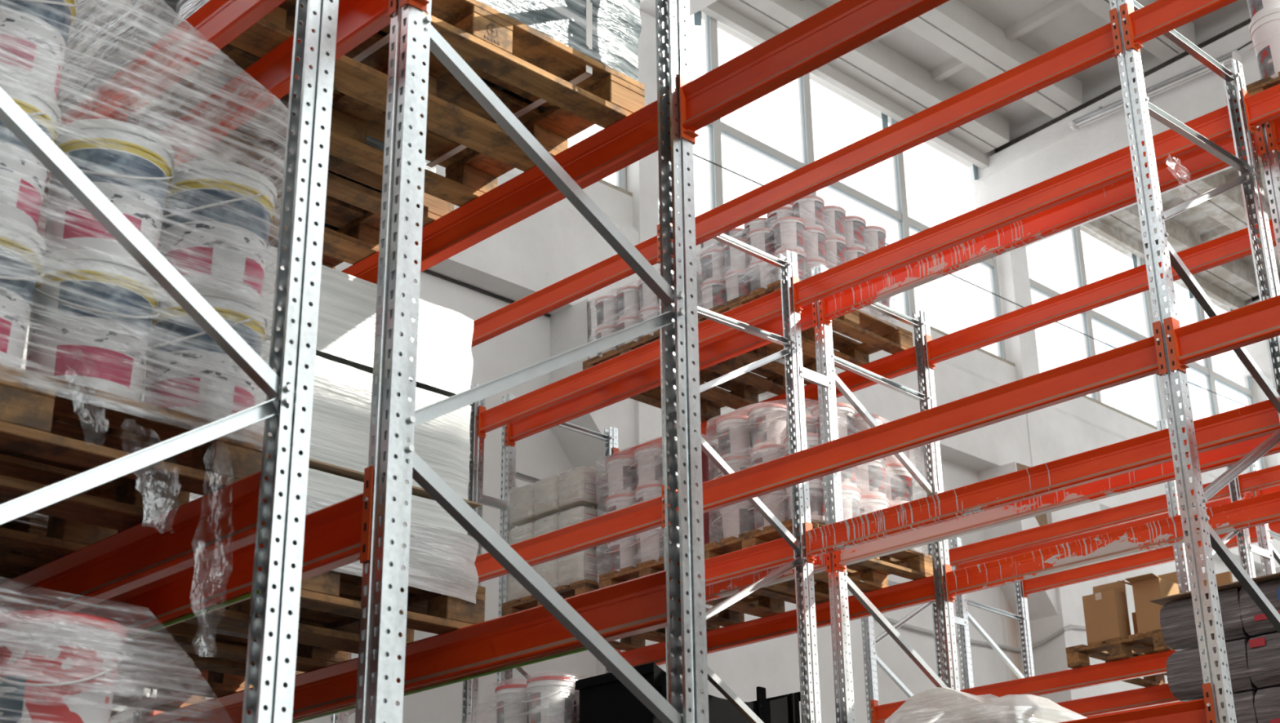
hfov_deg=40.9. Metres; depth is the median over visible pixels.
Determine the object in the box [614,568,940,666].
beam
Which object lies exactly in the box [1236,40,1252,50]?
cable
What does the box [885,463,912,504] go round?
bucket
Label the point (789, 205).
bucket
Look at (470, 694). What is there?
frame
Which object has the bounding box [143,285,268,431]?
paint bucket
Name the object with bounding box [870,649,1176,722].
beam
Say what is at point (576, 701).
bucket
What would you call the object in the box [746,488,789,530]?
bucket
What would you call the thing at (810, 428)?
bucket
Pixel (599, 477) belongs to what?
film
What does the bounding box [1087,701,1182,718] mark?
beam
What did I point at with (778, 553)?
beam
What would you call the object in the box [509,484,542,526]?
canister
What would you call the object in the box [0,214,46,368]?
paint bucket
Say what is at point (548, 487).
canister
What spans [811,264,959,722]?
frame
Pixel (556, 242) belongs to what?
wall
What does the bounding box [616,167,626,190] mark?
window
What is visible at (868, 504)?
bucket
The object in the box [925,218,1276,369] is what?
beam
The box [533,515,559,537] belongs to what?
canister
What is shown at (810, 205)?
bucket
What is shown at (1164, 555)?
beam
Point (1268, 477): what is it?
beam
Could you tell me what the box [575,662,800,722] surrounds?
plastic bin
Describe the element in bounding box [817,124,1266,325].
beam
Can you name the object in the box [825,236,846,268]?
bucket
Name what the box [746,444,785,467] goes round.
bucket
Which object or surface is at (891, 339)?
wooden pallet
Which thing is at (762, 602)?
wooden pallet
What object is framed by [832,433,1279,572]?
beam
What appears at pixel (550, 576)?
canister
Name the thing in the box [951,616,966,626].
spacer
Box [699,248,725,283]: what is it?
bucket
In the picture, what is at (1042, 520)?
trim
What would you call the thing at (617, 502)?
bucket
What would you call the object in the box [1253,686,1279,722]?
bale
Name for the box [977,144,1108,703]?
wall column
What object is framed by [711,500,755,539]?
bucket
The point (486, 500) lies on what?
spacer
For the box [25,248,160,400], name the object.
paint bucket
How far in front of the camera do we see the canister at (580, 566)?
10.72 m
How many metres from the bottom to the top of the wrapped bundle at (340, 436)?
0.333 m
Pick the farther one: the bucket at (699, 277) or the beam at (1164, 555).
the beam at (1164, 555)
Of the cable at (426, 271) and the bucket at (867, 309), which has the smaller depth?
the bucket at (867, 309)
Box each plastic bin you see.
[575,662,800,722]
[610,714,662,722]
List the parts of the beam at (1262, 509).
plate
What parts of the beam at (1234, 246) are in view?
plate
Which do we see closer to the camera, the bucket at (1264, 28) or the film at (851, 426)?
the bucket at (1264, 28)
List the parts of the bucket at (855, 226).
lid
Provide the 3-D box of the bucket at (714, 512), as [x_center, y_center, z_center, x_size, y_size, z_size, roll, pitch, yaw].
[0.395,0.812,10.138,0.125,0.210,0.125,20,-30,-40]
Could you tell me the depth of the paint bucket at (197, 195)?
4.08 m
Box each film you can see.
[0,0,293,528]
[0,588,208,722]
[493,692,579,719]
[528,473,608,504]
[551,510,577,522]
[588,284,656,342]
[600,442,718,562]
[696,204,896,315]
[713,417,916,549]
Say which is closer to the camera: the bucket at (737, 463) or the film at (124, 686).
the film at (124, 686)
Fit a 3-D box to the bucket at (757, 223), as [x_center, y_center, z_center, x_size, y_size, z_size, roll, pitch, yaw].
[0.752,-0.761,10.713,0.198,0.212,0.198,11,-25,-26]
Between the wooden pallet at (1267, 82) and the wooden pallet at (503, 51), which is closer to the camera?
the wooden pallet at (503, 51)
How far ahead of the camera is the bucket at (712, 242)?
10.62 m
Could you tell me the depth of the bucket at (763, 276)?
10.22 m
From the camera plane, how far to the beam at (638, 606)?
5.00 m
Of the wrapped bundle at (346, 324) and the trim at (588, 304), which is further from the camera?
the trim at (588, 304)
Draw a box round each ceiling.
[640,0,717,18]
[701,0,1279,311]
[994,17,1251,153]
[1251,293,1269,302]
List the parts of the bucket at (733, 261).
lid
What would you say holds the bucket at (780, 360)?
on the wooden pallet at (744, 388)
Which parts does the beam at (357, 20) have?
plate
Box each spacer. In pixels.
[479,493,509,511]
[799,366,831,388]
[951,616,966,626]
[1248,543,1272,559]
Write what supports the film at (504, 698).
on the wooden pallet
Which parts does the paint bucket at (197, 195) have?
handle, lid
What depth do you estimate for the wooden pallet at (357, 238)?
5.71 m
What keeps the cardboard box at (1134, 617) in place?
on the wooden pallet at (1137, 645)
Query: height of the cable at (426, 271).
0.043 m
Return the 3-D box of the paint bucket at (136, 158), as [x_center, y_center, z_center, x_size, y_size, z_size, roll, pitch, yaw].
[-1.234,-0.359,3.966,0.291,0.329,0.332,6,-23,-16]
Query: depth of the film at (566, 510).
10.91 m
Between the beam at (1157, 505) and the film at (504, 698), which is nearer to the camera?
the film at (504, 698)
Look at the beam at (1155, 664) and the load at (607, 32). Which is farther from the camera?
the beam at (1155, 664)
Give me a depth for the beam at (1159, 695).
13.21 m
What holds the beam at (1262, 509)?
attached to the frame at (837, 580)
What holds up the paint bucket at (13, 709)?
on the paint bucket
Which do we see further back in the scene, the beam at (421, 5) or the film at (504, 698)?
the film at (504, 698)
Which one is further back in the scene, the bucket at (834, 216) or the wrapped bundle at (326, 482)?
the bucket at (834, 216)
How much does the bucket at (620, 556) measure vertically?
0.250 m
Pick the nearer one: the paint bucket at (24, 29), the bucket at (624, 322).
the paint bucket at (24, 29)
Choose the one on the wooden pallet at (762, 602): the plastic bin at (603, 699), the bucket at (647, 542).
the bucket at (647, 542)
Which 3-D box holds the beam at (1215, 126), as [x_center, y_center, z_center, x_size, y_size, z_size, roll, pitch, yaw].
[1.819,-0.753,8.830,0.068,0.220,2.728,20,-30,-40]
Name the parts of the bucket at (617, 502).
handle, lid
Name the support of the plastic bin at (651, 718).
on the wooden pallet
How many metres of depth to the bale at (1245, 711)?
7.30 m
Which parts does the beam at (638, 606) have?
plate, plate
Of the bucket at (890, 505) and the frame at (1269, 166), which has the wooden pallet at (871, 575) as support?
the bucket at (890, 505)
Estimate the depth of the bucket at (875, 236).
10.77 m
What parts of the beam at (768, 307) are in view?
plate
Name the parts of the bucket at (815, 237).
lid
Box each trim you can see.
[586,301,591,359]
[597,179,1157,430]
[1016,462,1047,526]
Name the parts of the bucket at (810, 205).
lid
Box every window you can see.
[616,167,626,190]
[693,10,1006,359]
[1029,225,1265,470]
[1100,282,1277,471]
[1235,291,1279,380]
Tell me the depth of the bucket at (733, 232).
10.79 m
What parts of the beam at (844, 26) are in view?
plate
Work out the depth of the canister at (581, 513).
10.84 m
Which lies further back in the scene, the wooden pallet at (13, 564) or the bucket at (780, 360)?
the bucket at (780, 360)
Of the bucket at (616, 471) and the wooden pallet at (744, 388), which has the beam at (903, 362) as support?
the wooden pallet at (744, 388)
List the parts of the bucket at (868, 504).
handle, lid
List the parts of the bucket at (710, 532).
lid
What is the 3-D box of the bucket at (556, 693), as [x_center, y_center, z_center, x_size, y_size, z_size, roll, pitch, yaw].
[-0.475,1.786,8.917,0.268,0.260,0.306,-17,-27,34]
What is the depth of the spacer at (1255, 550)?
12.89 m
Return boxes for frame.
[0,0,338,722]
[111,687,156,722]
[330,383,484,722]
[355,0,708,722]
[496,394,619,722]
[657,199,821,722]
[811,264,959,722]
[861,543,946,722]
[949,537,1034,689]
[1109,0,1279,722]
[1155,418,1256,593]
[1246,461,1279,576]
[1261,123,1279,263]
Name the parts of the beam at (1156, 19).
plate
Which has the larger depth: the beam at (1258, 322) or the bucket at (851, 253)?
the bucket at (851, 253)
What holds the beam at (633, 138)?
attached to the frame at (394, 419)
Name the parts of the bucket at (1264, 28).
handle, lid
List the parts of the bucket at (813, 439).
lid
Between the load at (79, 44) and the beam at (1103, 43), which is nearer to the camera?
the load at (79, 44)
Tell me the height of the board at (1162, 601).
0.006 m
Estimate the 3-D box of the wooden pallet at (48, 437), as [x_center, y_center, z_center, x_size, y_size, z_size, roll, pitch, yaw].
[-1.556,0.197,3.805,1.200,0.144,0.800,20,-30,-40]
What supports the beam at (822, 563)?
attached to the frame at (837, 580)
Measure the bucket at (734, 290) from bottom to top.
0.212 m
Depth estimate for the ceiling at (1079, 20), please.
19.52 m
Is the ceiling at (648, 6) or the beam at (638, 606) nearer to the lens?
the beam at (638, 606)
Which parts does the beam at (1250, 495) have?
plate, plate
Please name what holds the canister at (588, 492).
on the canister at (581, 513)
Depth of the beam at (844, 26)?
4.71 m
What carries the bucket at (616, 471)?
on the bucket at (617, 502)
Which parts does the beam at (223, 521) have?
plate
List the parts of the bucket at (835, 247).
lid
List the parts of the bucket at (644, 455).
handle, lid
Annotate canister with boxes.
[507,566,533,601]
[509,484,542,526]
[509,523,533,545]
[533,475,565,518]
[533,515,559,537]
[533,558,558,590]
[558,466,608,511]
[558,506,608,551]
[558,547,608,586]
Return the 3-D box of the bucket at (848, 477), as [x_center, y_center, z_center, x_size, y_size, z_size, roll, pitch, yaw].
[1.110,0.629,9.871,0.301,0.250,0.264,6,-23,-17]
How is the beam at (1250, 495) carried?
attached to the frame at (1261, 531)
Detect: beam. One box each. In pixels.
[0,454,270,612]
[36,0,396,238]
[46,0,285,179]
[73,465,373,642]
[147,558,680,722]
[341,81,678,284]
[399,0,429,12]
[471,224,660,347]
[474,484,665,582]
[478,280,791,439]
[504,302,817,447]
[613,339,921,456]
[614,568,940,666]
[662,7,1122,257]
[667,320,1167,525]
[679,0,949,145]
[698,526,799,586]
[699,553,831,602]
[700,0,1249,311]
[792,95,1242,314]
[804,386,1279,564]
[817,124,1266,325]
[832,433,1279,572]
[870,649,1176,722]
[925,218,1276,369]
[935,480,1236,566]
[944,490,1279,603]
[955,491,1253,569]
[968,23,1274,248]
[1022,520,1279,598]
[1056,684,1180,717]
[1059,683,1216,722]
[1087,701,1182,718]
[1119,0,1237,52]
[1163,295,1279,373]
[1237,465,1279,498]
[1241,84,1279,134]
[1255,485,1279,496]
[1264,117,1279,151]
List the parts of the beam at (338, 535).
plate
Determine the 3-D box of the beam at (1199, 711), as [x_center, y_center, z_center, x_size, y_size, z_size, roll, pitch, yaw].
[1.129,1.653,7.075,0.068,0.220,2.728,20,-30,-40]
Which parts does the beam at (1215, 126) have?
plate, plate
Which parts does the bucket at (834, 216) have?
lid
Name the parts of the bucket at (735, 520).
handle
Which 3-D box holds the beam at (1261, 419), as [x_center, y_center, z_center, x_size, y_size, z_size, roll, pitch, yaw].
[1.837,0.592,8.276,0.068,0.220,2.728,20,-30,-40]
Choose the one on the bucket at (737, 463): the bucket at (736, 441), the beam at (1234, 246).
the bucket at (736, 441)
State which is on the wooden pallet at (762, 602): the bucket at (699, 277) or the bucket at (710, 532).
the bucket at (710, 532)
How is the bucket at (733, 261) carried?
on the bucket at (734, 290)
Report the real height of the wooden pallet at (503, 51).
0.144 m
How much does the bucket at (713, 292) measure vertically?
0.212 m
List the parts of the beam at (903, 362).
plate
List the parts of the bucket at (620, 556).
handle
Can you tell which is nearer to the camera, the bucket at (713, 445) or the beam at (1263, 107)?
the beam at (1263, 107)
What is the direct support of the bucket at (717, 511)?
on the bucket at (719, 528)
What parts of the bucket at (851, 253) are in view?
lid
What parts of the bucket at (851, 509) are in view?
lid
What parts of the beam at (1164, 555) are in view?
plate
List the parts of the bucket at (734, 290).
lid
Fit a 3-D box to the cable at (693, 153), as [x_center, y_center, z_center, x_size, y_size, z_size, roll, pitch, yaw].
[4.511,-0.678,20.209,11.500,0.264,0.024,20,-30,-40]
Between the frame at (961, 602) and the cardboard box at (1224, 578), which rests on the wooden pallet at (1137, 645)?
the cardboard box at (1224, 578)
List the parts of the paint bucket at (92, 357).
handle, lid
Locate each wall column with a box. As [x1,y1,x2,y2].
[549,9,724,676]
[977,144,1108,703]
[1243,297,1279,577]
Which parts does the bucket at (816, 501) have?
handle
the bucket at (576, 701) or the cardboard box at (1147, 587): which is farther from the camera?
the cardboard box at (1147, 587)
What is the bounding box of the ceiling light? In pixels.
[1070,50,1241,132]
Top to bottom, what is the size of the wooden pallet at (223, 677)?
0.144 m
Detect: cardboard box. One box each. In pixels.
[1082,580,1130,644]
[1117,571,1181,634]
[1131,612,1137,634]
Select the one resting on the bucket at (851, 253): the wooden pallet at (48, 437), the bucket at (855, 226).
the bucket at (855, 226)
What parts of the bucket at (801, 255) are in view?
lid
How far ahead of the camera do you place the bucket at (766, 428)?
9.89 m
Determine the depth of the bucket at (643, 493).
10.44 m
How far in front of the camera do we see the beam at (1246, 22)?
20.20 m
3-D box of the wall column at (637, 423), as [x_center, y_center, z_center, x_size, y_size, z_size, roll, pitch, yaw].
[0.023,1.258,14.989,1.700,12.101,0.550,20,-30,-40]
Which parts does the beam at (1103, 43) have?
plate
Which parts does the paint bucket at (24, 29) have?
handle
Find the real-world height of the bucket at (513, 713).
0.260 m
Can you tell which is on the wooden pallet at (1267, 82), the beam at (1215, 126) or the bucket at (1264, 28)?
the bucket at (1264, 28)
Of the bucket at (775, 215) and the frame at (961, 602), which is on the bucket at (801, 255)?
the bucket at (775, 215)
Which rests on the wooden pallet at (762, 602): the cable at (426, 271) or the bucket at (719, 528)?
the bucket at (719, 528)
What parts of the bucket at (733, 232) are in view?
lid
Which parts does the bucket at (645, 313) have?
lid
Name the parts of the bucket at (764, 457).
handle, lid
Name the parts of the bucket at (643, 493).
handle, lid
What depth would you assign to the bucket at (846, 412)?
9.90 m
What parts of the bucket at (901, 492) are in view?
lid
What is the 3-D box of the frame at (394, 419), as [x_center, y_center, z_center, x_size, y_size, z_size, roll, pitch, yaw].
[-0.226,0.238,4.250,1.082,5.806,0.120,20,-30,-40]
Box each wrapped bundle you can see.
[140,339,471,500]
[189,493,478,640]
[261,244,474,396]
[306,458,481,534]
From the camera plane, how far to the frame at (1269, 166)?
7.98 m
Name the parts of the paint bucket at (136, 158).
lid, handle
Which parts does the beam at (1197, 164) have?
plate, plate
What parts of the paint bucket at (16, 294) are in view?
handle, lid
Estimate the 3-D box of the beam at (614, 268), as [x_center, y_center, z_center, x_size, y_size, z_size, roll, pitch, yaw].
[-0.838,-0.235,10.002,0.068,0.220,2.778,20,-30,-40]
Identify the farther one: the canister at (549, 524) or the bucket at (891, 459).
the canister at (549, 524)
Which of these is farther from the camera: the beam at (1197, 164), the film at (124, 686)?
the beam at (1197, 164)
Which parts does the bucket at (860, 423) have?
lid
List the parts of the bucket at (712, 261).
lid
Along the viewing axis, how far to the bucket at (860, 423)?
10.06 m
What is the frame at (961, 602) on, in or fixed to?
on the floor
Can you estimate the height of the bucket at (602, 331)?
0.215 m
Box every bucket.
[0,0,78,102]
[0,74,61,231]
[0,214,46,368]
[0,610,126,722]
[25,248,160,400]
[44,118,175,259]
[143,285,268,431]
[158,160,277,303]
[488,684,528,722]
[521,675,575,722]
[573,689,579,722]
[595,295,618,328]
[595,325,618,356]
[598,455,636,497]
[601,493,636,515]
[603,534,637,572]
[616,285,639,319]
[616,316,640,346]
[627,444,662,488]
[628,526,663,564]
[631,484,662,506]
[638,279,659,310]
[638,306,659,337]
[691,275,702,306]
[695,445,715,479]
[697,513,718,544]
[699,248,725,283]
[700,231,729,253]
[700,280,726,310]
[702,479,716,515]
[709,444,719,478]
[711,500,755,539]
[712,415,751,458]
[713,455,751,479]
[716,508,720,522]
[717,522,722,542]
[723,238,750,273]
[724,269,751,302]
[728,228,746,239]
[744,217,768,239]
[746,227,775,263]
[746,404,790,448]
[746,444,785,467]
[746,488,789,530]
[747,259,776,291]
[767,206,793,228]
[772,216,804,253]
[773,248,806,281]
[774,357,790,365]
[778,476,827,523]
[781,432,825,477]
[783,202,791,207]
[791,195,824,229]
[791,414,813,432]
[804,226,826,261]
[805,258,828,278]
[808,402,855,439]
[823,205,845,239]
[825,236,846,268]
[835,466,857,488]
[835,485,861,520]
[844,215,866,249]
[845,247,867,262]
[853,413,883,433]
[856,457,886,497]
[859,306,870,314]
[859,494,888,515]
[865,226,885,253]
[870,297,889,322]
[884,449,909,463]
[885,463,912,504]
[888,504,915,551]
[1246,0,1279,20]
[1248,7,1279,79]
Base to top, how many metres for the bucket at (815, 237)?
0.212 m
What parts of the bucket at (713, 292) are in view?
lid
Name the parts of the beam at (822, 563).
plate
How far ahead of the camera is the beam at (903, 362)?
10.94 m
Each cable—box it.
[422,269,551,317]
[693,153,1246,406]
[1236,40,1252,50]
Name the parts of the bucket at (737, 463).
handle, lid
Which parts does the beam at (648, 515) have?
plate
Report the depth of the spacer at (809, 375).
9.61 m
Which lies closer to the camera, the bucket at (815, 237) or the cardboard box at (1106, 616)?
the bucket at (815, 237)
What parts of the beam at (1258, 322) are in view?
plate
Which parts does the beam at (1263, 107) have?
plate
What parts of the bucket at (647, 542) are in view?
handle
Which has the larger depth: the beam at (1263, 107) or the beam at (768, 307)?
the beam at (768, 307)
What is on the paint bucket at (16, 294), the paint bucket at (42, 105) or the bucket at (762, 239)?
the paint bucket at (42, 105)
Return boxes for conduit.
[884,617,1085,653]
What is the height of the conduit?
0.344 m
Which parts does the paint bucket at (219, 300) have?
handle, lid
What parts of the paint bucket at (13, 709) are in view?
handle, lid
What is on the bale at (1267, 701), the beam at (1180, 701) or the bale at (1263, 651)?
the bale at (1263, 651)
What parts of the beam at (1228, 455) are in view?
plate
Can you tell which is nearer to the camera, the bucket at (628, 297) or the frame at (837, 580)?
the frame at (837, 580)
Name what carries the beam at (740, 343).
attached to the frame at (837, 580)
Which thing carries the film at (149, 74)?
attached to the paint bucket
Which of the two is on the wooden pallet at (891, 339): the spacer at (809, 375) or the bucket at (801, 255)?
the bucket at (801, 255)
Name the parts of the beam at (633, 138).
plate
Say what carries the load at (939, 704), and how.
on the wooden pallet
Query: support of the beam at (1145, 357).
attached to the frame at (1150, 220)
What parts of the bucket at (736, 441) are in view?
handle, lid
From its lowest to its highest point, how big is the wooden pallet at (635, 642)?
0.144 m
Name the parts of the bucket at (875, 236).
lid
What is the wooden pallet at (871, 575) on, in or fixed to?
on the beam at (822, 563)
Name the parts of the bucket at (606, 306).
lid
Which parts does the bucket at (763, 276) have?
lid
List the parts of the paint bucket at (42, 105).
lid, handle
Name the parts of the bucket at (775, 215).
lid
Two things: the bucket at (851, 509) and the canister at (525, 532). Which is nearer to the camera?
the bucket at (851, 509)
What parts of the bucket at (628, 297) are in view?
lid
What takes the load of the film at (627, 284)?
on the wooden pallet at (744, 388)
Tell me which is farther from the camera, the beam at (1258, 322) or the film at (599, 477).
the film at (599, 477)
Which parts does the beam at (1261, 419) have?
plate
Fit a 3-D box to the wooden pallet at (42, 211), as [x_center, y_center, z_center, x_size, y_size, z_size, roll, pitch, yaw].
[-1.933,-0.324,6.282,1.200,0.144,0.800,20,-30,-40]
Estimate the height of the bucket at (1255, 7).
0.359 m
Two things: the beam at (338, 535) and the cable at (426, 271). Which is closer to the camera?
the beam at (338, 535)
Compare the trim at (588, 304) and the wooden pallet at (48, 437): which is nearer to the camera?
the wooden pallet at (48, 437)
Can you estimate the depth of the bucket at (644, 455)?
10.52 m
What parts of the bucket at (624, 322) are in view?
lid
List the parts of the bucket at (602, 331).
lid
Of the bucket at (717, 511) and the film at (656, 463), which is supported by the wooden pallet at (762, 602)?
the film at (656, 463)
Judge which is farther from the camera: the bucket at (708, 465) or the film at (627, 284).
the film at (627, 284)
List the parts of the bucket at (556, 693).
handle, lid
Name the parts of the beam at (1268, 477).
plate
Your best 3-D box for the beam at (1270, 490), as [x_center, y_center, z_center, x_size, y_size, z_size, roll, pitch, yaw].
[5.708,0.630,12.309,0.068,0.220,2.743,20,-30,-40]
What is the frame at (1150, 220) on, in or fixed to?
on the floor
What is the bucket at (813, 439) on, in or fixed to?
on the bucket at (816, 501)
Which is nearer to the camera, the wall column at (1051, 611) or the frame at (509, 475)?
the frame at (509, 475)
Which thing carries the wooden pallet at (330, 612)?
on the beam at (638, 606)
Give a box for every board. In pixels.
[1148,572,1279,605]
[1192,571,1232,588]
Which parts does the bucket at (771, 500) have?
handle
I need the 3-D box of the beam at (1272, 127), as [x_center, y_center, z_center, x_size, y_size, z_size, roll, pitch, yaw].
[3.906,-1.460,7.184,0.068,0.220,2.718,20,-30,-40]
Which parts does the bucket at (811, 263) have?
lid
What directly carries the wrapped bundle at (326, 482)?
on the wooden pallet at (330, 612)
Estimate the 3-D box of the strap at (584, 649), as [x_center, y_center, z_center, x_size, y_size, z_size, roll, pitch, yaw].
[-0.822,1.060,5.350,0.010,0.010,2.000,20,-30,-40]
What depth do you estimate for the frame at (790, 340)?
9.12 m
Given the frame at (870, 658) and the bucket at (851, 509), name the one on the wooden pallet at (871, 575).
the bucket at (851, 509)
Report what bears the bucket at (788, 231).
on the bucket at (801, 255)
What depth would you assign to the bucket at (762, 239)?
10.31 m
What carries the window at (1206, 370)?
attached to the wall at (556, 242)
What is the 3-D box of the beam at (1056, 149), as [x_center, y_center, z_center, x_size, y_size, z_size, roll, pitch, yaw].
[8.962,-4.196,16.944,0.520,2.017,13.500,20,-30,-40]
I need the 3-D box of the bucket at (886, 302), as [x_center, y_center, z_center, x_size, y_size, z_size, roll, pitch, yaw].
[1.463,-0.325,10.678,0.198,0.212,0.198,13,-26,-30]
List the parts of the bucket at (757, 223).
lid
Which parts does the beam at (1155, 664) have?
plate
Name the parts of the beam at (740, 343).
plate, plate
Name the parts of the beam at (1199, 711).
plate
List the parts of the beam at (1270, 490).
plate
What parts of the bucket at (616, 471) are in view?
handle, lid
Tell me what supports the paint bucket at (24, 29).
on the paint bucket at (42, 105)
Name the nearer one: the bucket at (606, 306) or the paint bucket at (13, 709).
the paint bucket at (13, 709)
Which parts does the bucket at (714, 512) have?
lid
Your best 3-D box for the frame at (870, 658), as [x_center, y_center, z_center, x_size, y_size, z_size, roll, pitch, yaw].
[2.226,4.035,13.537,1.110,5.806,0.120,20,-30,-40]
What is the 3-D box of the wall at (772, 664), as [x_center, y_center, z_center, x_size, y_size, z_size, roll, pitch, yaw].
[0.434,3.657,15.046,34.000,7.700,0.300,20,-30,-40]
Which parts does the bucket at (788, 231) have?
lid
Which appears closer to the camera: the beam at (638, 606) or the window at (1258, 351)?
the beam at (638, 606)
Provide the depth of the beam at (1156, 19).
7.15 m
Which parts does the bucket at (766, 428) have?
lid, handle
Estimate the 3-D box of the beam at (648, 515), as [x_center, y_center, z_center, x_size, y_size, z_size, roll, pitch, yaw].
[-0.820,1.110,9.447,0.068,0.220,2.778,20,-30,-40]
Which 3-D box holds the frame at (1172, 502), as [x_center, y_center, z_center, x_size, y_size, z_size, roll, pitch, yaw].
[4.188,3.244,11.681,1.110,5.806,0.120,20,-30,-40]
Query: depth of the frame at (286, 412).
3.65 m
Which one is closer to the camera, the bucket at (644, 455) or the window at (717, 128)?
the bucket at (644, 455)
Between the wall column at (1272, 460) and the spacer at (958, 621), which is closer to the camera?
the spacer at (958, 621)
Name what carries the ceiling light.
attached to the beam at (1056, 149)
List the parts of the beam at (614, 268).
plate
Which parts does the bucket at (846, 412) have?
handle, lid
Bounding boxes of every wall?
[109,262,1247,722]
[426,164,1279,572]
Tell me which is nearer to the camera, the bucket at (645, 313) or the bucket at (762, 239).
the bucket at (762, 239)
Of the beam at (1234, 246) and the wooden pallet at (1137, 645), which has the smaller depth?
the beam at (1234, 246)
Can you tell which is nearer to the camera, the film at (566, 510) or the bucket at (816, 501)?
the bucket at (816, 501)
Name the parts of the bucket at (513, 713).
handle, lid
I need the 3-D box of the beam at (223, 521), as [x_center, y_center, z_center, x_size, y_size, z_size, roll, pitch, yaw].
[-1.715,0.667,4.593,0.068,0.220,2.753,20,-30,-40]
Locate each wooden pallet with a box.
[0,364,271,559]
[0,512,56,583]
[19,530,485,672]
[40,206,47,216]
[41,91,453,269]
[112,631,305,711]
[169,0,644,206]
[502,579,719,651]
[582,329,791,422]
[599,556,822,626]
[697,280,913,385]
[698,519,934,603]
[1065,629,1172,687]
[1245,71,1279,96]
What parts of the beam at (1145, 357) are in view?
plate, plate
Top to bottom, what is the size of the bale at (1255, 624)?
0.216 m
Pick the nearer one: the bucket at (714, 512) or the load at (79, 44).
the load at (79, 44)
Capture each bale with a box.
[1220,691,1257,722]
[1239,579,1279,637]
[1246,632,1279,689]
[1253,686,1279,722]
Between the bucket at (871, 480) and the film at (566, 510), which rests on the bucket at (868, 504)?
the bucket at (871, 480)
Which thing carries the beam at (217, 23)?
attached to the frame at (286, 412)
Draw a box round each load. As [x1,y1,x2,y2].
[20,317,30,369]
[56,0,436,229]
[173,0,641,168]
[884,687,1087,722]
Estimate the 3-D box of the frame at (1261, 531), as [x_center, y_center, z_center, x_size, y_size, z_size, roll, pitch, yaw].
[5.131,3.583,12.533,1.080,5.806,0.120,20,-30,-40]
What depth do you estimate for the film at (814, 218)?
10.36 m
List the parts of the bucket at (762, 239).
lid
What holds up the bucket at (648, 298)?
on the bucket at (645, 313)
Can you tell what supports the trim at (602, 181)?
on the wall at (556, 242)
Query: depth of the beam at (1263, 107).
7.84 m
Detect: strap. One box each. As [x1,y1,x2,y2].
[125,590,260,641]
[292,647,587,722]
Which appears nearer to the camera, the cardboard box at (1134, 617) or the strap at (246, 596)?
the strap at (246, 596)
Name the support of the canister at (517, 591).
on the wooden pallet at (635, 642)

